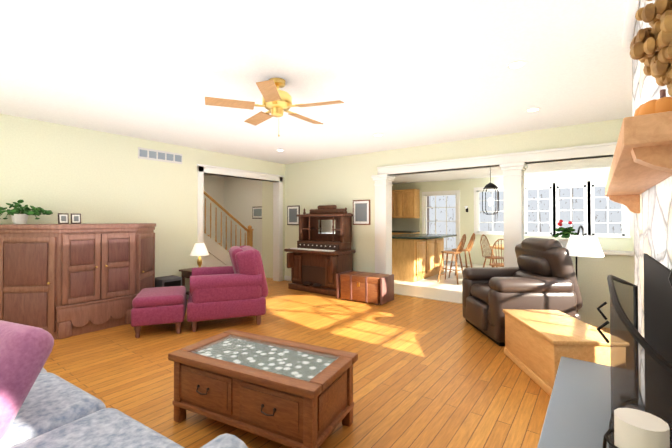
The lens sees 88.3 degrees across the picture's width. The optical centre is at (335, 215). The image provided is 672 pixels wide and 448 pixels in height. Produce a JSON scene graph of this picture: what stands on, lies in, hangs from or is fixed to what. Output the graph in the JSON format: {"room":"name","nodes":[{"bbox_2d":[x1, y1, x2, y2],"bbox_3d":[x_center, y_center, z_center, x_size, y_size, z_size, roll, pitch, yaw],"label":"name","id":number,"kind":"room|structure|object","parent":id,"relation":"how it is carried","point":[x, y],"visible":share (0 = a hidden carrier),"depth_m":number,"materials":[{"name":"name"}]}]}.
{"room":"living room","nodes":[
{"label":"living room","id":0,"kind":"room"},
{"bbox_2d":[0,114,284,291],"bbox_3d":[-3.242,0.104,4.536,0.150,2.440,7.300,-1,-1,37],"label":"wall","id":1,"kind":"structure","parent":0,"point":[93,176],"depth_m":4.67,"materials":[{"name":"beige paint"}]},
{"bbox_2d":[138,147,181,163],"bbox_3d":[-2.633,-0.898,5.217,0.017,0.160,0.660,-1,-1,37],"label":"air vent","id":2,"kind":"object","parent":1,"relation":"in","point":[156,155],"visible":1,"depth_m":5.19,"materials":[{"name":"white metal"}]},
{"bbox_2d":[197,164,283,280],"bbox_3d":[-1.761,0.252,6.499,0.210,2.190,1.960,-1,-1,37],"label":"door frame","id":3,"kind":"structure","parent":1,"relation":"attached to","point":[203,169],"depth_m":6.92,"materials":[{"name":"white wood"}]},
{"bbox_2d":[203,175,223,247],"bbox_3d":[-4.139,0.149,8.305,0.120,2.440,4.060,-1,-1,37],"label":"wall","id":4,"kind":"structure","parent":0,"point":[213,186],"depth_m":9.34,"materials":[{"name":"paint"}]},
{"bbox_2d":[224,177,261,257],"bbox_3d":[-1.888,0.154,8.725,2.910,2.440,0.120,-1,-1,37],"label":"wall","id":5,"kind":"structure","parent":0,"point":[238,199],"depth_m":9.09,"materials":[{"name":"paint"}]},
{"bbox_2d":[252,207,261,218],"bbox_3d":[-1.960,-0.076,8.689,0.420,0.300,0.025,-1,-1,37],"label":"framed picture","id":6,"kind":"object","parent":5,"relation":"attached to","point":[256,212],"visible":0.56,"depth_m":8.69,"materials":[{"name":"brown"}]},
{"bbox_2d":[262,181,265,276],"bbox_3d":[-0.103,0.166,9.671,0.120,2.440,4.980,-1,-1,37],"label":"wall","id":7,"kind":"structure","parent":0,"point":[263,182],"depth_m":7.68,"materials":[{"name":"beige paint"}]},
{"bbox_2d":[0,0,632,183],"bbox_3d":[-0.527,-1.153,5.636,9.180,0.100,12.300,-1,-1,37],"label":"ceiling","id":8,"kind":"structure","parent":0,"point":[398,74],"depth_m":2.71,"materials":[{"name":"white paint"}]},
{"bbox_2d":[205,78,343,135],"bbox_3d":[-0.479,-0.899,2.946,1.118,0.473,1.076,-1,-1,37],"label":"ceiling fan","id":9,"kind":"object","parent":8,"relation":"hanging from","point":[276,102],"visible":1,"depth_m":2.83,"materials":[{"name":"brown wood"}]},
{"bbox_2d":[482,167,498,214],"bbox_3d":[3.004,-0.556,6.724,0.280,1.068,0.280,-1,-1,37],"label":"pendant lantern","id":10,"kind":"object","parent":8,"relation":"hanging from","point":[490,185],"visible":0.9,"depth_m":6.70,"materials":[{"name":"black metal"}]},
{"bbox_2d":[506,60,527,69],"bbox_3d":[1.368,-1.137,2.617,0.150,0.004,0.150,-1,-1,37],"label":"recessed light","id":11,"kind":"object","parent":8,"relation":"in","point":[514,65],"visible":1,"depth_m":2.62,"materials":[{"name":"white"}]},
{"bbox_2d":[525,108,540,111],"bbox_3d":[2.096,-1.125,3.683,0.150,0.004,0.150,-1,-1,37],"label":"recessed light","id":12,"kind":"object","parent":8,"relation":"in","point":[532,109],"visible":1,"depth_m":3.67,"materials":[{"name":"white plastic"}]},
{"bbox_2d":[43,277,609,447],"bbox_3d":[-0.527,1.387,5.605,9.180,0.100,12.300,-1,-1,37],"label":"floor","id":13,"kind":"structure","parent":0,"point":[428,373],"depth_m":2.88,"materials":[{"name":"brown wood"}]},
{"bbox_2d":[0,223,155,338],"bbox_3d":[-2.958,0.709,4.165,0.717,1.220,1.660,-1,-1,37],"label":"armoire","id":14,"kind":"object","parent":13,"relation":"on","point":[60,281],"visible":0.79,"depth_m":3.76,"materials":[{"name":"brown wood"}]},
{"bbox_2d":[0,200,52,223],"bbox_3d":[-3.456,-0.042,3.781,0.476,0.268,0.589,-1,-1,37],"label":"pothos plant","id":15,"kind":"object","parent":14,"relation":"on","point":[17,217],"visible":1,"depth_m":3.76,"materials":[{"name":"green plant"}]},
{"bbox_2d":[58,213,70,223],"bbox_3d":[-3.138,0.034,3.983,0.031,0.120,0.100,-1,-1,37],"label":"photo frame","id":16,"kind":"object","parent":14,"relation":"on","point":[63,218],"depth_m":3.98,"materials":[{"name":"brown"}]},
{"bbox_2d":[71,213,80,223],"bbox_3d":[-3.065,0.035,4.079,0.031,0.120,0.100,-1,-1,37],"label":"photo frame","id":17,"kind":"object","parent":14,"relation":"on","point":[75,218],"depth_m":4.07,"materials":[{"name":"brown"}]},
{"bbox_2d":[0,320,247,447],"bbox_3d":[-1.434,0.853,1.250,2.300,0.863,0.919,0,-1,32],"label":"sofa","id":18,"kind":"object","parent":13,"relation":"on","point":[41,406],"visible":1,"depth_m":1.26,"materials":[{"name":"grey fabric"}]},
{"bbox_2d":[131,286,186,337],"bbox_3d":[-2.043,1.100,4.046,0.520,0.435,0.660,0,-1,-21],"label":"ottoman","id":19,"kind":"object","parent":13,"relation":"on","point":[158,305],"visible":1,"depth_m":3.77,"materials":[{"name":"pink fabric"}]},
{"bbox_2d":[155,275,181,286],"bbox_3d":[-2.480,1.120,5.090,0.304,0.420,0.300,-1,-1,37],"label":"speaker box","id":20,"kind":"object","parent":13,"relation":"on","point":[167,281],"visible":0.35,"depth_m":5.00,"materials":[{"name":"grey"}]},
{"bbox_2d":[179,268,191,294],"bbox_3d":[-2.123,1.084,5.385,0.440,0.500,0.440,-1,-1,37],"label":"side table","id":21,"kind":"object","parent":13,"relation":"on","point":[186,273],"visible":0.08,"depth_m":5.30,"materials":[{"name":"brown wood"}]},
{"bbox_2d":[190,243,208,266],"bbox_3d":[-2.123,0.633,5.390,0.280,0.400,0.280,-1,-1,37],"label":"table lamp","id":22,"kind":"object","parent":21,"relation":"on","point":[199,249],"visible":0.85,"depth_m":5.32,"materials":[{"name":"white fabric"}]},
{"bbox_2d":[187,245,267,331],"bbox_3d":[-1.388,0.864,4.432,0.926,0.917,0.920,0,-1,-21],"label":"armchair","id":23,"kind":"object","parent":13,"relation":"on","point":[238,288],"visible":1,"depth_m":4.05,"materials":[{"name":"pink fabric"}]},
{"bbox_2d":[203,191,253,266],"bbox_3d":[-3.111,0.046,7.518,0.970,2.878,2.552,-1,-1,37],"label":"staircase","id":24,"kind":"structure","parent":13,"relation":"on","point":[218,255],"depth_m":7.50,"materials":[{"name":"brown wood"}]},
{"bbox_2d":[168,329,357,447],"bbox_3d":[-0.459,1.080,2.177,1.070,0.430,0.550,0,-1,27],"label":"coffee table","id":25,"kind":"object","parent":13,"relation":"on","point":[292,394],"visible":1,"depth_m":2.00,"materials":[{"name":"brown wood"}]},
{"bbox_2d":[284,205,354,296],"bbox_3d":[-0.301,0.574,6.215,1.160,1.540,0.620,-1,-1,37],"label":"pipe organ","id":26,"kind":"object","parent":13,"relation":"on","point":[319,257],"visible":1,"depth_m":6.13,"materials":[{"name":"brown wood"}]},
{"bbox_2d":[336,270,393,304],"bbox_3d":[0.460,1.132,5.489,0.803,0.407,0.442,0,-1,33],"label":"chest","id":27,"kind":"object","parent":13,"relation":"on","point":[375,288],"visible":1,"depth_m":5.31,"materials":[{"name":"brown wood"}]},
{"bbox_2d":[371,174,394,274],"bbox_3d":[0.815,0.326,5.953,0.300,2.030,0.300,-1,-1,37],"label":"column","id":28,"kind":"structure","parent":13,"relation":"on","point":[383,184],"depth_m":5.87,"materials":[{"name":"white wood"}]},
{"bbox_2d":[394,262,495,303],"bbox_3d":[2.583,1.356,7.739,6.460,0.012,4.840,-1,-1,37],"label":"kitchen tile floor","id":29,"kind":"structure","parent":13,"relation":"on","point":[447,289],"depth_m":6.43,"materials":[{"name":"beige tile"}]},
{"bbox_2d":[392,237,445,281],"bbox_3d":[1.779,0.924,7.880,0.832,0.880,1.700,-1,-1,37],"label":"kitchen island","id":30,"kind":"object","parent":29,"relation":"on","point":[416,257],"depth_m":7.19,"materials":[{"name":"brown wood"}]},
{"bbox_2d":[392,233,455,240],"bbox_3d":[1.862,0.463,7.823,1.150,0.040,1.820,-1,-1,37],"label":"island countertop","id":31,"kind":"structure","parent":30,"relation":"on","point":[413,236],"depth_m":7.24,"materials":[{"name":"green stone"}]},
{"bbox_2d":[438,234,465,284],"bbox_3d":[2.366,0.859,7.000,0.491,0.993,0.444,-1,-1,37],"label":"bar stool","id":32,"kind":"object","parent":29,"relation":"on","point":[460,247],"visible":0.94,"depth_m":6.96,"materials":[{"name":"brown wood"}]},
{"bbox_2d":[449,233,474,277],"bbox_3d":[2.758,0.865,7.519,0.491,0.993,0.444,-1,-1,37],"label":"bar stool","id":33,"kind":"object","parent":29,"relation":"on","point":[470,243],"visible":0.71,"depth_m":7.48,"materials":[{"name":"brown wood"}]},
{"bbox_2d":[480,234,503,266],"bbox_3d":[3.455,0.892,7.609,0.442,0.943,0.493,0,-1,-33],"label":"dining chair","id":34,"kind":"object","parent":29,"relation":"on","point":[486,256],"visible":0.65,"depth_m":7.70,"materials":[{"name":"brown wood"}]},
{"bbox_2d":[489,239,503,266],"bbox_3d":[3.019,0.877,6.302,0.442,0.943,0.493,0,-1,27],"label":"dining chair","id":35,"kind":"object","parent":29,"relation":"on","point":[496,264],"visible":0.25,"depth_m":6.19,"materials":[{"name":"brown wood"}]},
{"bbox_2d":[489,245,503,249],"bbox_3d":[3.624,0.982,6.864,1.060,0.740,1.060,-1,-1,37],"label":"dining table","id":36,"kind":"object","parent":29,"relation":"on","point":[490,246],"visible":0.02,"depth_m":6.86,"materials":[{"name":"brown wood"}]},
{"bbox_2d":[500,162,527,266],"bbox_3d":[2.436,0.311,4.731,0.300,2.030,0.300,-1,-1,37],"label":"column","id":37,"kind":"structure","parent":13,"relation":"on","point":[513,175],"depth_m":4.65,"materials":[{"name":"white"}]},
{"bbox_2d":[462,237,582,345],"bbox_3d":[2.034,0.783,3.925,0.970,1.058,0.997,0,-1,-1],"label":"recliner","id":38,"kind":"object","parent":13,"relation":"on","point":[542,276],"visible":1,"depth_m":3.53,"materials":[{"name":"brown leather"}]},
{"bbox_2d":[503,309,610,395],"bbox_3d":[1.810,1.093,2.845,0.510,0.420,0.870,0,-1,4],"label":"chest","id":39,"kind":"object","parent":13,"relation":"on","point":[539,344],"visible":0.58,"depth_m":2.67,"materials":[{"name":"brown wood"}]},
{"bbox_2d":[537,357,610,447],"bbox_3d":[0.979,1.120,1.305,0.386,0.330,2.420,-1,-1,37],"label":"raised hearth","id":40,"kind":"object","parent":13,"relation":"on","point":[578,413],"visible":0.54,"depth_m":1.73,"materials":[{"name":"grey stone"}]},
{"bbox_2d":[597,275,671,447],"bbox_3d":[1.058,0.600,1.264,0.168,0.708,1.380,-1,-1,37],"label":"fire screen","id":41,"kind":"object","parent":40,"relation":"on","point":[641,373],"visible":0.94,"depth_m":0.91,"materials":[{"name":"grey metal"}]},
{"bbox_2d":[603,408,671,447],"bbox_3d":[0.555,0.656,0.616,0.133,0.580,0.131,-1,-1,37],"label":"candle stand","id":42,"kind":"object","parent":40,"relation":"on","point":[634,428],"visible":1,"depth_m":0.61,"materials":[{"name":"white wax"}]},
{"bbox_2d":[668,269,671,287],"bbox_3d":[0.483,0.495,0.421,0.144,0.895,0.150,-1,-1,37],"label":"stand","id":43,"kind":"object","parent":40,"relation":"on","point":[670,278],"visible":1,"depth_m":0.46,"materials":[{"name":"black metal"}]},
{"bbox_2d":[566,226,603,311],"bbox_3d":[2.659,0.710,3.770,0.340,1.209,0.895,0,-1,29],"label":"floor lamp","id":44,"kind":"object","parent":13,"relation":"on","point":[582,245],"visible":0.62,"depth_m":3.43,"materials":[{"name":"white fabric"}]},
{"bbox_2d":[571,250,633,327],"bbox_3d":[3.103,0.870,4.222,1.410,0.900,0.240,-1,-1,37],"label":"wall","id":45,"kind":"structure","parent":13,"relation":"on","point":[593,273],"depth_m":4.11,"materials":[{"name":"beige paint"}]},
{"bbox_2d":[554,220,576,247],"bbox_3d":[2.904,0.235,4.367,0.268,0.371,0.266,-1,-1,37],"label":"potted plant","id":46,"kind":"object","parent":45,"relation":"on","point":[566,232],"visible":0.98,"depth_m":4.35,"materials":[{"name":"green plant"}]},
{"bbox_2d":[392,229,419,232],"bbox_3d":[1.844,0.501,10.940,1.440,0.040,0.640,-1,-1,37],"label":"countertop","id":47,"kind":"structure","parent":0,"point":[393,230],"depth_m":10.76,"materials":[{"name":"grey stone"}]},
{"bbox_2d":[266,118,623,277],"bbox_3d":[1.090,0.118,5.748,6.450,2.440,0.150,-1,-1,37],"label":"wall","id":48,"kind":"structure","parent":0,"point":[343,182],"depth_m":6.07,"materials":[{"name":"beige paint"}]},
{"bbox_2d":[284,276,290,280],"bbox_3d":[-0.181,1.298,6.589,2.250,0.100,0.015,-1,-1,37],"label":"baseboard","id":49,"kind":"structure","parent":48,"relation":"attached to","point":[287,278],"depth_m":7.20,"materials":[{"name":"white"}]},
{"bbox_2d":[287,205,299,224],"bbox_3d":[-0.876,-0.005,7.120,0.340,0.400,0.025,-1,-1,37],"label":"picture frame","id":50,"kind":"object","parent":48,"relation":"attached to","point":[292,213],"visible":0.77,"depth_m":7.11,"materials":[{"name":"brown"}]},
{"bbox_2d":[353,200,369,224],"bbox_3d":[0.450,-0.057,6.121,0.360,0.440,0.025,-1,-1,37],"label":"picture frame","id":51,"kind":"object","parent":48,"relation":"attached to","point":[361,212],"visible":0.92,"depth_m":6.11,"materials":[{"name":"brown wood"}]},
{"bbox_2d":[377,142,616,175],"bbox_3d":[2.216,-0.772,4.910,3.630,0.140,0.220,-1,-1,37],"label":"trim","id":52,"kind":"structure","parent":48,"relation":"attached to","point":[602,150],"depth_m":4.70,"materials":[{"name":"white wood"}]},
{"bbox_2d":[392,169,632,264],"bbox_3d":[4.040,0.167,9.786,6.600,2.440,0.150,-1,-1,37],"label":"wall","id":53,"kind":"structure","parent":0,"point":[465,187],"depth_m":9.65,"materials":[{"name":"beige paint"}]},
{"bbox_2d":[392,190,395,216],"bbox_3d":[1.786,-0.361,11.167,0.486,0.890,0.363,-1,-1,37],"label":"upper cabinet","id":54,"kind":"object","parent":53,"relation":"attached to","point":[393,191],"depth_m":10.92,"materials":[{"name":"brown wood"}]},
{"bbox_2d":[396,189,407,216],"bbox_3d":[2.070,-0.364,10.953,0.485,0.890,0.363,-1,-1,37],"label":"upper cabinet","id":55,"kind":"object","parent":53,"relation":"attached to","point":[405,211],"depth_m":10.74,"materials":[{"name":"brown wood"}]},
{"bbox_2d":[408,189,419,216],"bbox_3d":[2.327,-0.366,10.760,0.420,0.890,0.363,-1,-1,37],"label":"upper cabinet","id":56,"kind":"object","parent":53,"relation":"attached to","point":[413,194],"depth_m":10.58,"materials":[{"name":"brown wood"}]},
{"bbox_2d":[632,212,633,250],"bbox_3d":[3.079,0.084,2.903,0.150,2.440,12.300,-1,-1,37],"label":"wall","id":57,"kind":"structure","parent":0,"point":[633,228],"depth_m":7.55,"materials":[{"name":"beige paint"}]},
{"bbox_2d":[632,0,671,336],"bbox_3d":[1.310,0.062,1.056,0.450,2.440,2.480,-1,-1,37],"label":"stone wall","id":58,"kind":"structure","parent":0,"point":[653,229],"depth_m":1.55,"materials":[{"name":"white stone"}]},
{"bbox_2d":[621,0,639,47],"bbox_3d":[1.110,-1.126,1.220,0.050,0.060,2.530,-1,-1,37],"label":"crown molding","id":59,"kind":"structure","parent":58,"relation":"attached to","point":[632,8],"depth_m":1.95,"materials":[{"name":"white"}]},
{"bbox_2d":[605,111,671,213],"bbox_3d":[1.096,-0.095,1.269,0.145,0.152,1.720,-1,-1,37],"label":"mantel shelf","id":60,"kind":"object","parent":58,"relation":"attached to","point":[642,160],"visible":1,"depth_m":0.65,"materials":[{"name":"brown wood"}]},
{"bbox_2d":[634,89,671,115],"bbox_3d":[0.673,-0.219,0.713,0.093,0.080,0.096,-1,-1,37],"label":"pumpkin","id":61,"kind":"object","parent":60,"relation":"on","point":[663,103],"visible":0.46,"depth_m":0.69,"materials":[{"name":"orange"}]},
{"bbox_2d":[630,0,671,96],"bbox_3d":[0.776,-0.466,0.830,0.111,0.372,0.156,-1,-1,37],"label":"dried flowers","id":62,"kind":"object","parent":58,"relation":"hanging from","point":[650,48],"visible":1,"depth_m":0.81,"materials":[{"name":"brown plant"}]},
{"bbox_2d":[644,253,671,364],"bbox_3d":[1.150,0.563,1.221,0.010,0.780,1.000,-1,-1,37],"label":"firebox","id":63,"kind":"object","parent":58,"relation":"attached to","point":[657,312],"visible":0.5,"depth_m":1.25,"materials":[{"name":"black metal"}]},
{"label":"outside","id":64,"kind":"structure","parent":0,"visible":0},
{"bbox_2d":[444,253,454,260],"bbox_3d":[-0.080,1.493,5.267,60.000,0.100,60.000,-1,-1,37],"label":"ground","id":65,"kind":"structure","parent":64,"point":[449,257],"depth_m":12.66,"materials":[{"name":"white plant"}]},
{"bbox_2d":[427,186,621,250],"bbox_3d":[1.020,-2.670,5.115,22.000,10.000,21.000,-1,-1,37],"label":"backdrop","id":66,"kind":"structure","parent":64,"point":[599,215],"depth_m":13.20,"materials":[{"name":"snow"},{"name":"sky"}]}
]}

